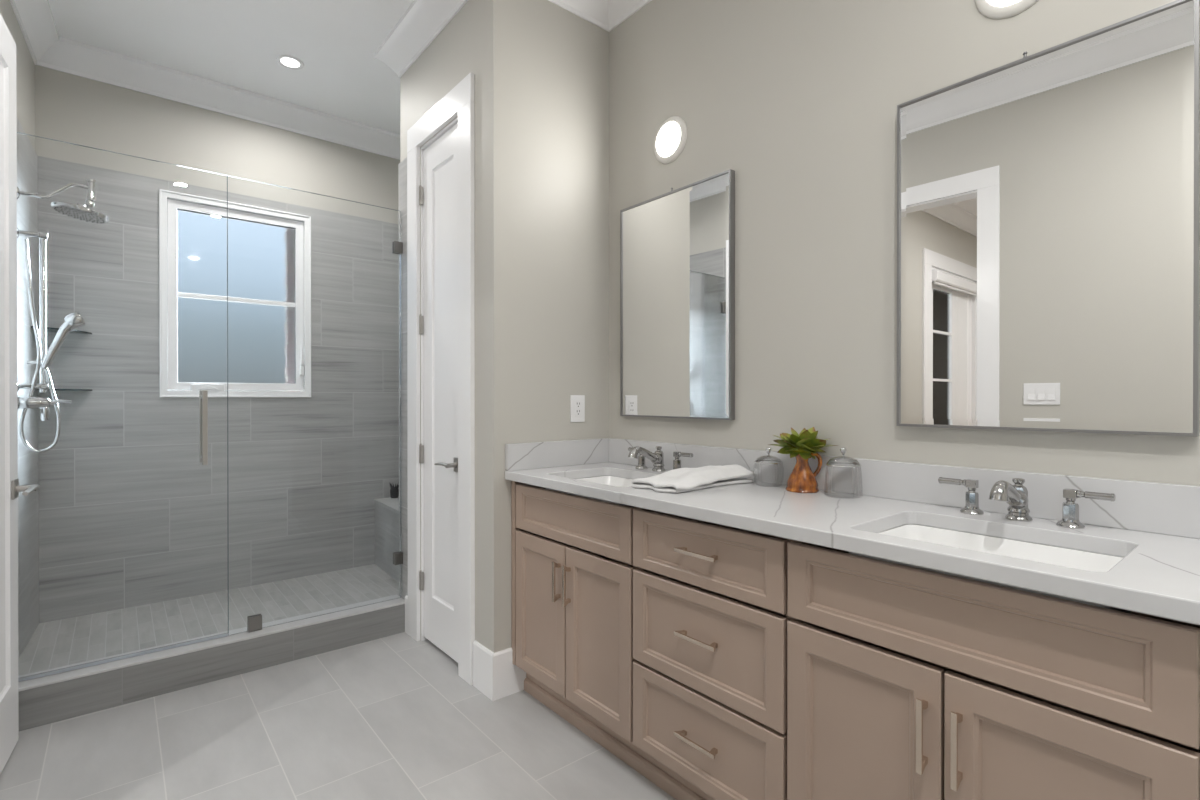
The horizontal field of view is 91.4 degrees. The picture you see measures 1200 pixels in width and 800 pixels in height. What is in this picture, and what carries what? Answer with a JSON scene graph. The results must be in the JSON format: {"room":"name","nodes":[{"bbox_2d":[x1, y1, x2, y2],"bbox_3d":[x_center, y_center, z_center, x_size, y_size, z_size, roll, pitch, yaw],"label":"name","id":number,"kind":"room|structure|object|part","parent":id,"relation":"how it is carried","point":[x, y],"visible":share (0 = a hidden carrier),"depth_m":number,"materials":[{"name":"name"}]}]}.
{"room":"bathroom","nodes":[
{"label":"bathroom","id":0,"kind":"room"},
{"bbox_2d":[0,0,34,149],"bbox_3d":[-1.065,-0.266,0.431,0.120,3.150,6.559,0,0,-37],"label":"wall","id":1,"kind":"structure","parent":0,"point":[25,66],"depth_m":2.75,"materials":[{"name":"beige paint"}]},
{"bbox_2d":[0,14,39,773],"bbox_3d":[-1.792,-0.024,1.711,0.102,2.427,0.823,0,0,-34],"label":"door","id":2,"kind":"structure","parent":1,"relation":"in","point":[10,488],"depth_m":1.95,"materials":[{"name":"white paint"}]},
{"bbox_3d":[-1.999,0.304,2.001,0.008,0.064,0.064,0,0,-35],"label":"handle","id":3,"kind":"part","parent":2,"relation":"part of","materials":[{"name":"silver metal"}]},
{"bbox_3d":[-1.937,0.304,1.976,0.058,0.023,0.138,0,0,-39],"label":"lever","id":4,"kind":"part","parent":2,"relation":"part of","materials":[{"name":"silver metal"}]},
{"bbox_2d":[17,118,38,659],"bbox_3d":[-2.528,-0.023,2.518,0.010,2.449,1.180,0,0,-37],"label":"wall tile","id":5,"kind":"structure","parent":1,"relation":"attached to","point":[27,158],"depth_m":2.76,"materials":[{"name":"grey tile"}]},
{"bbox_2d":[17,393,71,420],"bbox_3d":[-2.426,0.021,2.552,0.186,0.138,0.120,0,0,-39],"label":"shower valve","id":6,"kind":"object","parent":5,"relation":"attached to","point":[41,403],"visible":0.65,"depth_m":2.54,"materials":[{"name":"silver metal"}]},
{"bbox_3d":[-2.375,0.007,2.587,0.062,0.020,0.020,0,0,-30],"label":"lever","id":7,"kind":"part","parent":6,"relation":"part of","materials":[{"name":"silver metal"}]},
{"bbox_2d":[17,228,85,452],"bbox_3d":[-2.440,-0.260,2.602,0.245,0.986,0.072,0,0,-24],"label":"shower","id":8,"kind":"object","parent":5,"relation":"attached to","point":[74,320],"visible":0.94,"depth_m":2.59,"materials":[{"name":"silver metal"}]},
{"bbox_2d":[17,179,108,223],"bbox_3d":[-2.421,-0.922,2.643,0.314,0.186,0.202,0,0,-39],"label":"shower","id":9,"kind":"object","parent":5,"relation":"attached to","point":[78,211],"visible":0.97,"depth_m":2.66,"materials":[{"name":"silver metal"}]},
{"bbox_3d":[-2.443,-0.941,2.625,0.241,0.098,0.017,0,0,-39],"label":"arm","id":10,"kind":"part","parent":9,"relation":"part of","materials":[{"name":"silver metal"}]},
{"bbox_3d":[-2.378,-0.863,2.679,0.201,0.063,0.202,0,0,-39],"label":"spray plate","id":11,"kind":"part","parent":9,"relation":"part of","materials":[{"name":"silver metal"}]},
{"bbox_3d":[-2.351,-0.952,2.701,0.042,0.126,0.036,0,0,-39],"label":"stem","id":12,"kind":"part","parent":9,"relation":"part of","materials":[{"name":"silver metal"}]},
{"bbox_2d":[17,132,227,681],"bbox_3d":[-1.935,0.027,2.354,0.744,2.037,0.123,0,0,-39],"label":"shower door","id":13,"kind":"structure","parent":5,"relation":"attached to","point":[203,395],"depth_m":2.48,"materials":[{"name":"clear glass"}]},
{"bbox_3d":[-1.716,0.117,2.534,0.019,0.318,0.123,0,0,-39],"label":"bar handle","id":14,"kind":"part","parent":13,"relation":"part of","materials":[{"name":"silver metal"}]},
{"bbox_2d":[18,604,404,730],"bbox_3d":[-1.647,1.129,2.595,1.557,0.144,0.140,0,0,-39],"label":"shower curb","id":15,"kind":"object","parent":1,"relation":"attached to","point":[47,704],"depth_m":2.46,"materials":[{"name":"grey tile"}]},
{"bbox_2d":[18,595,404,691],"bbox_3d":[-1.647,1.052,2.595,1.557,0.010,0.142,0,0,-39],"label":"trim","id":16,"kind":"structure","parent":1,"relation":"attached to","point":[100,668],"depth_m":2.54,"materials":[{"name":"tile"}]},
{"bbox_2d":[18,564,398,675],"bbox_3d":[-1.751,1.222,3.183,2.200,0.155,1.170,0,0,-39],"label":"floor","id":17,"kind":"structure","parent":0,"point":[63,642],"depth_m":3.09,"materials":[{"name":"tile"}]},
{"bbox_2d":[374,496,398,581],"bbox_3d":[-1.105,0.916,3.777,0.440,0.451,1.047,0,0,-39],"label":"shower bench","id":18,"kind":"object","parent":17,"relation":"on","point":[386,509],"visible":0.18,"depth_m":3.87,"materials":[{"name":"grey tile"}]},
{"bbox_3d":[-1.105,0.701,3.777,0.440,0.022,1.047,0,0,-39],"label":"seat","id":19,"kind":"part","parent":18,"relation":"part of","materials":[{"name":"tile"}]},
{"bbox_2d":[389,482,398,497],"bbox_3d":[-1.449,0.633,4.123,0.059,0.113,0.059,0,0,6],"label":"cup","id":20,"kind":"object","parent":18,"relation":"on","point":[394,491],"visible":0.99,"depth_m":4.10,"materials":[{"name":"grey ceramic"}]},
{"bbox_2d":[35,65,399,223],"bbox_3d":[-2.144,-0.327,3.695,2.150,3.050,0.132,0,0,-39],"label":"wall","id":21,"kind":"structure","parent":0,"point":[70,108],"depth_m":3.44,"materials":[{"name":"beige paint"}]},
{"bbox_2d":[31,326,91,333],"bbox_3d":[-2.730,-0.354,2.976,0.218,0.008,0.211,0,0,-39],"label":"corner shelf","id":22,"kind":"object","parent":21,"relation":"attached to","point":[49,329],"visible":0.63,"depth_m":2.99,"materials":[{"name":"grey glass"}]},
{"bbox_3d":[-2.732,-0.354,2.976,0.216,0.008,0.210,0,0,-39],"label":"glass plate","id":23,"kind":"part","parent":22,"relation":"part of","materials":[{"name":"glass"}]},
{"bbox_2d":[35,389,91,390],"bbox_3d":[-2.730,-0.052,2.977,0.218,0.008,0.211,0,0,-39],"label":"corner shelf","id":24,"kind":"object","parent":21,"relation":"attached to","point":[35,389],"visible":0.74,"depth_m":2.96,"materials":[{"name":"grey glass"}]},
{"bbox_2d":[38,156,398,622],"bbox_3d":[-2.082,-0.054,3.655,2.105,2.394,0.010,0,0,-39],"label":"wall tile","id":25,"kind":"structure","parent":21,"relation":"attached to","point":[130,513],"depth_m":3.38,"materials":[{"name":"grey tile"}]},
{"bbox_2d":[159,189,310,396],"bbox_3d":[-2.216,-0.604,3.595,0.789,1.176,0.134,0,0,-39],"label":"window","id":26,"kind":"structure","parent":21,"relation":"in","point":[269,250],"depth_m":3.56,"materials":[{"name":"white paint"}]},
{"bbox_3d":[-2.215,-0.606,3.593,0.627,1.011,0.006,0,0,-39],"label":"pane","id":27,"kind":"part","parent":26,"relation":"part of","materials":[{"name":"clear glass"}]},
{"bbox_3d":[-1.927,-0.258,3.782,0.020,0.190,0.054,0,0,-39],"label":"lock lever","id":28,"kind":"part","parent":26,"relation":"part of","materials":[{"name":"white plastic"}]},
{"bbox_2d":[48,0,413,133],"bbox_3d":[-0.194,-1.894,1.204,2.900,0.100,6.650,0,0,-39],"label":"ceiling","id":29,"kind":"structure","parent":0,"point":[236,43],"depth_m":3.00,"materials":[{"name":"white paint"}]},
{"bbox_2d":[276,55,303,68],"bbox_3d":[-1.695,-1.847,3.203,0.134,0.008,0.134,0,0,-39],"label":"recessed light","id":30,"kind":"object","parent":29,"relation":"in","point":[288,61],"visible":1,"depth_m":3.20,"materials":[{"name":"white paint"}]},
{"bbox_2d":[0,632,675,799],"bbox_3d":[0.080,1.258,0.630,2.620,0.100,5.100,0,0,-39],"label":"floor","id":31,"kind":"structure","parent":0,"point":[393,717],"depth_m":2.06,"materials":[{"name":"grey tile"}]},
{"bbox_2d":[511,481,646,775],"bbox_3d":[0.059,0.763,2.274,0.557,0.878,0.724,0,0,-39],"label":"base cabinet","id":32,"kind":"object","parent":31,"relation":"on","point":[572,567],"visible":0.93,"depth_m":2.07,"materials":[{"name":"beige paint"}]},
{"bbox_3d":[-0.228,0.803,2.249,0.020,0.548,0.337,0,0,-39],"label":"door","id":33,"kind":"part","parent":32,"relation":"part of","materials":[{"name":"beige paint"}]},
{"bbox_3d":[-0.158,0.658,2.124,0.031,0.146,0.011,0,0,-39],"label":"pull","id":34,"kind":"part","parent":32,"relation":"part of","materials":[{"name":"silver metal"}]},
{"bbox_3d":[-0.119,0.658,2.076,0.031,0.146,0.011,0,0,-39],"label":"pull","id":35,"kind":"part","parent":32,"relation":"part of","materials":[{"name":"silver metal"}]},
{"bbox_3d":[-0.007,0.804,1.981,0.020,0.548,0.346,0,0,-39],"label":"door","id":36,"kind":"part","parent":32,"relation":"part of","materials":[{"name":"beige paint"}]},
{"bbox_2d":[505,462,1199,624],"bbox_3d":[0.474,0.308,1.770,0.557,0.035,2.034,0,0,-39],"label":"countertop","id":37,"kind":"structure","parent":32,"relation":"on","point":[1158,575],"depth_m":1.33,"materials":[{"name":"white stone"}]},
{"bbox_2d":[545,476,633,507],"bbox_3d":[0.051,0.396,2.225,0.348,0.144,0.472,0,0,-39],"label":"sink","id":38,"kind":"object","parent":37,"relation":"in","point":[608,480],"visible":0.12,"depth_m":2.44,"materials":[{"name":"white ceramic"}]},
{"bbox_2d":[628,446,692,471],"bbox_3d":[0.187,0.235,2.334,0.191,0.106,0.358,0,0,-39],"label":"widespread faucet","id":39,"kind":"object","parent":37,"relation":"on","point":[657,458],"visible":0.93,"depth_m":2.34,"materials":[{"name":"silver metal"}]},
{"bbox_3d":[0.175,0.255,2.455,0.053,0.066,0.053,0,0,-39],"label":"handle","id":40,"kind":"part","parent":39,"relation":"part of","materials":[{"name":"silver metal"}]},
{"bbox_3d":[0.177,0.222,2.326,0.167,0.078,0.045,0,0,-39],"label":"spout","id":41,"kind":"part","parent":39,"relation":"part of","materials":[{"name":"silver metal"}]},
{"bbox_3d":[0.239,0.238,2.377,0.056,0.100,0.056,0,0,-39],"label":"spout","id":42,"kind":"part","parent":39,"relation":"part of","materials":[{"name":"silver metal"}]},
{"bbox_3d":[0.303,0.255,2.299,0.053,0.066,0.053,0,0,-39],"label":"handle","id":43,"kind":"part","parent":39,"relation":"part of","materials":[{"name":"silver metal"}]},
{"bbox_3d":[0.324,0.213,2.273,0.020,0.020,0.090,0,0,-39],"label":"lever","id":44,"kind":"part","parent":39,"relation":"part of","materials":[{"name":"silver metal"}]},
{"bbox_2d":[631,464,755,492],"bbox_3d":[0.320,0.259,1.983,0.417,0.059,0.206,0,0,-39],"label":"hand towel","id":45,"kind":"object","parent":37,"relation":"on","point":[678,480],"visible":1,"depth_m":1.94,"materials":[{"name":"white fabric"}]},
{"bbox_2d":[754,447,782,463],"bbox_3d":[0.570,0.225,1.980,0.101,0.129,0.101,0,0,-39],"label":"lid","id":46,"kind":"object","parent":37,"relation":"on","point":[768,449],"visible":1,"depth_m":1.99,"materials":[{"name":"silver metal"}]},
{"bbox_3d":[0.570,0.200,1.980,0.091,0.026,0.091,0,0,-39],"label":"lid","id":47,"kind":"part","parent":46,"relation":"part of","materials":[{"name":"clear glass"}]},
{"bbox_3d":[0.570,0.174,1.980,0.019,0.028,0.019,0,0,-39],"label":"knob","id":48,"kind":"part","parent":46,"relation":"part of","materials":[{"name":"silver metal"}]},
{"bbox_2d":[785,452,821,492],"bbox_3d":[0.646,0.227,1.869,0.103,0.124,0.103,0,0,-39],"label":"jug","id":49,"kind":"object","parent":37,"relation":"on","point":[801,479],"visible":0.88,"depth_m":1.84,"materials":[{"name":"brown ceramic"}]},
{"bbox_2d":[770,427,838,459],"bbox_3d":[0.647,0.143,1.866,0.180,0.114,0.188,0,0,-39],"label":"succulent plant","id":50,"kind":"object","parent":49,"relation":"on","point":[804,443],"visible":1,"depth_m":1.84,"materials":[{"name":"green plant"}]},
{"bbox_3d":[0.686,0.206,1.869,0.047,0.083,0.017,0,0,0],"label":"handle","id":51,"kind":"part","parent":49,"relation":"part of","materials":[{"name":"brown ceramic"}]},
{"bbox_2d":[826,447,861,466],"bbox_3d":[0.735,0.216,1.767,0.107,0.148,0.107,0,0,-39],"label":"lid","id":52,"kind":"object","parent":37,"relation":"on","point":[843,450],"visible":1,"depth_m":1.78,"materials":[{"name":"silver metal"}]},
{"bbox_3d":[0.735,0.184,1.767,0.096,0.030,0.096,0,0,-39],"label":"lid","id":53,"kind":"part","parent":52,"relation":"part of","materials":[{"name":"clear glass"}]},
{"bbox_3d":[0.735,0.156,1.767,0.019,0.028,0.019,0,0,-39],"label":"knob","id":54,"kind":"part","parent":52,"relation":"part of","materials":[{"name":"silver metal"}]},
{"bbox_2d":[848,524,1131,612],"bbox_3d":[0.833,0.400,1.267,0.348,0.144,0.472,0,0,-39],"label":"sink","id":55,"kind":"object","parent":37,"relation":"in","point":[1066,557],"visible":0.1,"depth_m":1.34,"materials":[{"name":"white ceramic"}]},
{"bbox_2d":[938,477,1115,528],"bbox_3d":[0.969,0.238,1.385,0.191,0.106,0.358,0,0,-39],"label":"widespread faucet","id":56,"kind":"object","parent":37,"relation":"on","point":[1015,496],"visible":1,"depth_m":1.38,"materials":[{"name":"silver metal"}]},
{"bbox_3d":[0.936,0.215,1.531,0.020,0.020,0.090,0,0,-39],"label":"lever","id":57,"kind":"part","parent":56,"relation":"part of","materials":[{"name":"silver metal"}]},
{"bbox_3d":[0.957,0.258,1.506,0.053,0.066,0.053,0,0,-39],"label":"handle","id":58,"kind":"part","parent":56,"relation":"part of","materials":[{"name":"silver metal"}]},
{"bbox_3d":[0.960,0.225,1.377,0.167,0.078,0.045,0,0,-39],"label":"spout","id":59,"kind":"part","parent":56,"relation":"part of","materials":[{"name":"silver metal"}]},
{"bbox_3d":[1.021,0.241,1.427,0.056,0.100,0.056,0,0,-39],"label":"spout","id":60,"kind":"part","parent":56,"relation":"part of","materials":[{"name":"silver metal"}]},
{"bbox_3d":[1.085,0.259,1.350,0.053,0.066,0.053,0,0,-39],"label":"handle","id":61,"kind":"part","parent":56,"relation":"part of","materials":[{"name":"silver metal"}]},
{"bbox_3d":[1.106,0.216,1.324,0.020,0.020,0.090,0,0,-39],"label":"lever","id":62,"kind":"part","parent":56,"relation":"part of","materials":[{"name":"silver metal"}]},
{"bbox_2d":[633,507,791,799],"bbox_3d":[0.468,0.765,1.786,0.546,0.878,0.548,0,0,-39],"label":"base cabinet","id":63,"kind":"object","parent":31,"relation":"on","point":[710,618],"visible":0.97,"depth_m":1.61,"materials":[{"name":"beige paint"}]},
{"bbox_3d":[0.268,0.952,1.623,0.031,0.011,0.146,0,0,-39],"label":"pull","id":64,"kind":"part","parent":63,"relation":"part of","materials":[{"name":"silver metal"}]},
{"bbox_3d":[0.268,0.665,1.623,0.031,0.011,0.146,0,0,-39],"label":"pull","id":65,"kind":"part","parent":63,"relation":"part of","materials":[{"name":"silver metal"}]},
{"bbox_3d":[0.268,0.427,1.622,0.031,0.011,0.146,0,0,-39],"label":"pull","id":66,"kind":"part","parent":63,"relation":"part of","materials":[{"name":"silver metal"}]},
{"bbox_3d":[0.280,0.950,1.632,0.020,0.259,0.538,0,0,-39],"label":"drawer","id":67,"kind":"part","parent":63,"relation":"part of","materials":[{"name":"beige paint"}]},
{"bbox_3d":[0.280,0.671,1.631,0.020,0.279,0.538,0,0,-39],"label":"drawer","id":68,"kind":"part","parent":63,"relation":"part of","materials":[{"name":"beige paint"}]},
{"bbox_3d":[0.280,0.431,1.631,0.020,0.177,0.538,0,0,-39],"label":"drawer","id":69,"kind":"part","parent":63,"relation":"part of","materials":[{"name":"beige paint"}]},
{"bbox_2d":[787,540,1199,799],"bbox_3d":[0.868,0.766,1.292,0.557,0.878,0.723,0,0,-39],"label":"base cabinet","id":70,"kind":"object","parent":31,"relation":"on","point":[904,682],"visible":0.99,"depth_m":1.11,"materials":[{"name":"beige paint"}]},
{"bbox_3d":[0.566,0.807,1.285,0.020,0.548,0.341,0,0,-39],"label":"door","id":71,"kind":"part","parent":70,"relation":"part of","materials":[{"name":"beige paint"}]},
{"bbox_3d":[0.637,0.661,1.158,0.031,0.146,0.011,0,0,-39],"label":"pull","id":72,"kind":"part","parent":70,"relation":"part of","materials":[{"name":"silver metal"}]},
{"bbox_3d":[0.676,0.661,1.110,0.031,0.146,0.011,0,0,-39],"label":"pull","id":73,"kind":"part","parent":70,"relation":"part of","materials":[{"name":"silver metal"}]},
{"bbox_3d":[0.789,0.808,1.014,0.020,0.548,0.348,0,0,-39],"label":"door","id":74,"kind":"part","parent":70,"relation":"part of","materials":[{"name":"beige paint"}]},
{"bbox_2d":[400,0,481,643],"bbox_3d":[-0.733,-0.324,2.805,0.110,3.050,0.900,0,0,-39],"label":"wall","id":75,"kind":"structure","parent":0,"point":[456,51],"depth_m":2.57,"materials":[{"name":"beige paint"}]},
{"bbox_2d":[398,157,407,599],"bbox_3d":[-0.789,-0.028,3.259,0.615,2.455,0.146,0,0,-39],"label":"tile","id":76,"kind":"structure","parent":75,"relation":"attached to","point":[402,166],"depth_m":3.06,"materials":[{"name":"grey tile"}]},
{"bbox_2d":[227,175,402,635],"bbox_3d":[-1.346,0.025,2.839,0.781,2.037,0.032,0,0,-39],"label":"screen","id":77,"kind":"object","parent":76,"relation":"attached to","point":[254,622],"visible":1,"depth_m":3.01,"materials":[{"name":"clear glass"}]},
{"bbox_2d":[405,596,407,633],"bbox_3d":[-0.990,1.106,3.013,0.012,0.187,0.047,0,0,-39],"label":"baseboard","id":78,"kind":"structure","parent":75,"relation":"attached to","point":[406,597],"depth_m":3.01,"materials":[{"name":"white paint"}]},
{"bbox_2d":[419,123,457,661],"bbox_3d":[-0.757,-0.031,2.743,0.101,2.420,0.456,0,0,-39],"label":"door","id":79,"kind":"structure","parent":75,"relation":"in","point":[438,196],"depth_m":2.78,"materials":[{"name":"white paint"}]},
{"bbox_3d":[-0.698,0.290,2.639,0.058,0.023,0.136,0,0,-39],"label":"lever","id":80,"kind":"part","parent":79,"relation":"part of","materials":[{"name":"silver metal"}]},
{"bbox_3d":[-0.638,0.290,2.617,0.008,0.064,0.064,0,0,-39],"label":"handle","id":81,"kind":"part","parent":79,"relation":"part of","materials":[{"name":"silver metal"}]},
{"bbox_2d":[407,72,474,684],"bbox_3d":[-0.715,-0.087,2.767,0.130,2.576,0.695,0,0,-39],"label":"trim","id":82,"kind":"structure","parent":75,"relation":"attached to","point":[459,101],"depth_m":2.55,"materials":[{"name":"white paint"}]},
{"bbox_2d":[481,0,608,652],"bbox_3d":[-0.224,-0.324,2.577,0.607,3.050,0.100,0,0,-39],"label":"wall","id":83,"kind":"structure","parent":0,"point":[545,67],"depth_m":2.48,"materials":[{"name":"beige paint"}]},
{"bbox_2d":[473,641,525,700],"bbox_3d":[-0.420,1.108,2.448,0.157,0.187,0.167,0,0,-39],"label":"baseboard","id":84,"kind":"structure","parent":83,"relation":"attached to","point":[495,675],"depth_m":2.38,"materials":[{"name":"white paint"}]},
{"bbox_2d":[505,438,608,470],"bbox_3d":[-0.173,0.233,2.541,0.536,0.110,0.020,0,0,-39],"label":"backsplash","id":85,"kind":"structure","parent":83,"relation":"attached to","point":[532,455],"depth_m":2.51,"materials":[{"name":"white stone"}]},
{"bbox_2d":[570,395,584,421],"bbox_3d":[-0.099,0.038,2.610,0.078,0.120,0.009,0,0,-39],"label":"wall outlet","id":86,"kind":"object","parent":83,"relation":"attached to","point":[577,402],"visible":1,"depth_m":2.60,"materials":[{"name":"white plastic"}]},
{"bbox_2d":[575,401,580,415],"bbox_3d":[-0.097,0.038,2.608,0.034,0.068,0.002,0,0,-39],"label":"receptacle","id":87,"kind":"object","parent":86,"relation":"attached to","point":[577,403],"depth_m":2.61,"materials":[{"name":"white plastic"}]},
{"bbox_2d":[609,0,1199,485],"bbox_3d":[0.732,-0.272,2.004,0.140,3.150,6.400,0,0,-39],"label":"wall","id":88,"kind":"structure","parent":0,"point":[799,99],"depth_m":1.93,"materials":[{"name":"beige paint"}]},
{"bbox_2d":[10,0,651,159],"bbox_3d":[-0.214,-1.776,1.135,2.420,0.136,6.268,0,0,-39],"label":"trim","id":89,"kind":"structure","parent":88,"relation":"attached to","point":[421,23],"depth_m":3.11,"materials":[{"name":"white paint"}]},
{"bbox_2d":[654,116,686,163],"bbox_3d":[0.282,-1.076,2.417,0.026,0.186,0.186,0,0,-39],"label":"wall light","id":90,"kind":"object","parent":88,"relation":"attached to","point":[671,137],"visible":1,"depth_m":2.40,"materials":[{"name":"white glass"}]},
{"bbox_2d":[620,169,734,419],"bbox_3d":[0.296,-0.398,2.399,0.028,0.941,0.612,0,0,-39],"label":"wall mirror","id":91,"kind":"object","parent":88,"relation":"attached to","point":[677,247],"visible":1,"depth_m":2.35,"materials":[{"name":"metal"}]},
{"bbox_2d":[609,438,1199,538],"bbox_3d":[0.682,0.234,1.941,0.020,0.110,2.034,0,0,-39],"label":"backsplash","id":92,"kind":"structure","parent":88,"relation":"attached to","point":[1152,507],"depth_m":1.57,"materials":[{"name":"white stone"}]},
{"bbox_2d":[975,0,1037,18],"bbox_3d":[1.051,-1.075,1.483,0.026,0.186,0.186,0,0,-39],"label":"wall light","id":93,"kind":"object","parent":88,"relation":"attached to","point":[994,9],"visible":1,"depth_m":1.50,"materials":[{"name":"white metal"}]},
{"bbox_2d":[896,0,1199,436],"bbox_3d":[1.064,-0.396,1.466,0.028,0.945,0.612,0,0,-39],"label":"wall mirror","id":94,"kind":"object","parent":88,"relation":"attached to","point":[1048,200],"visible":1,"depth_m":1.40,"materials":[{"name":"metal"}]}
]}

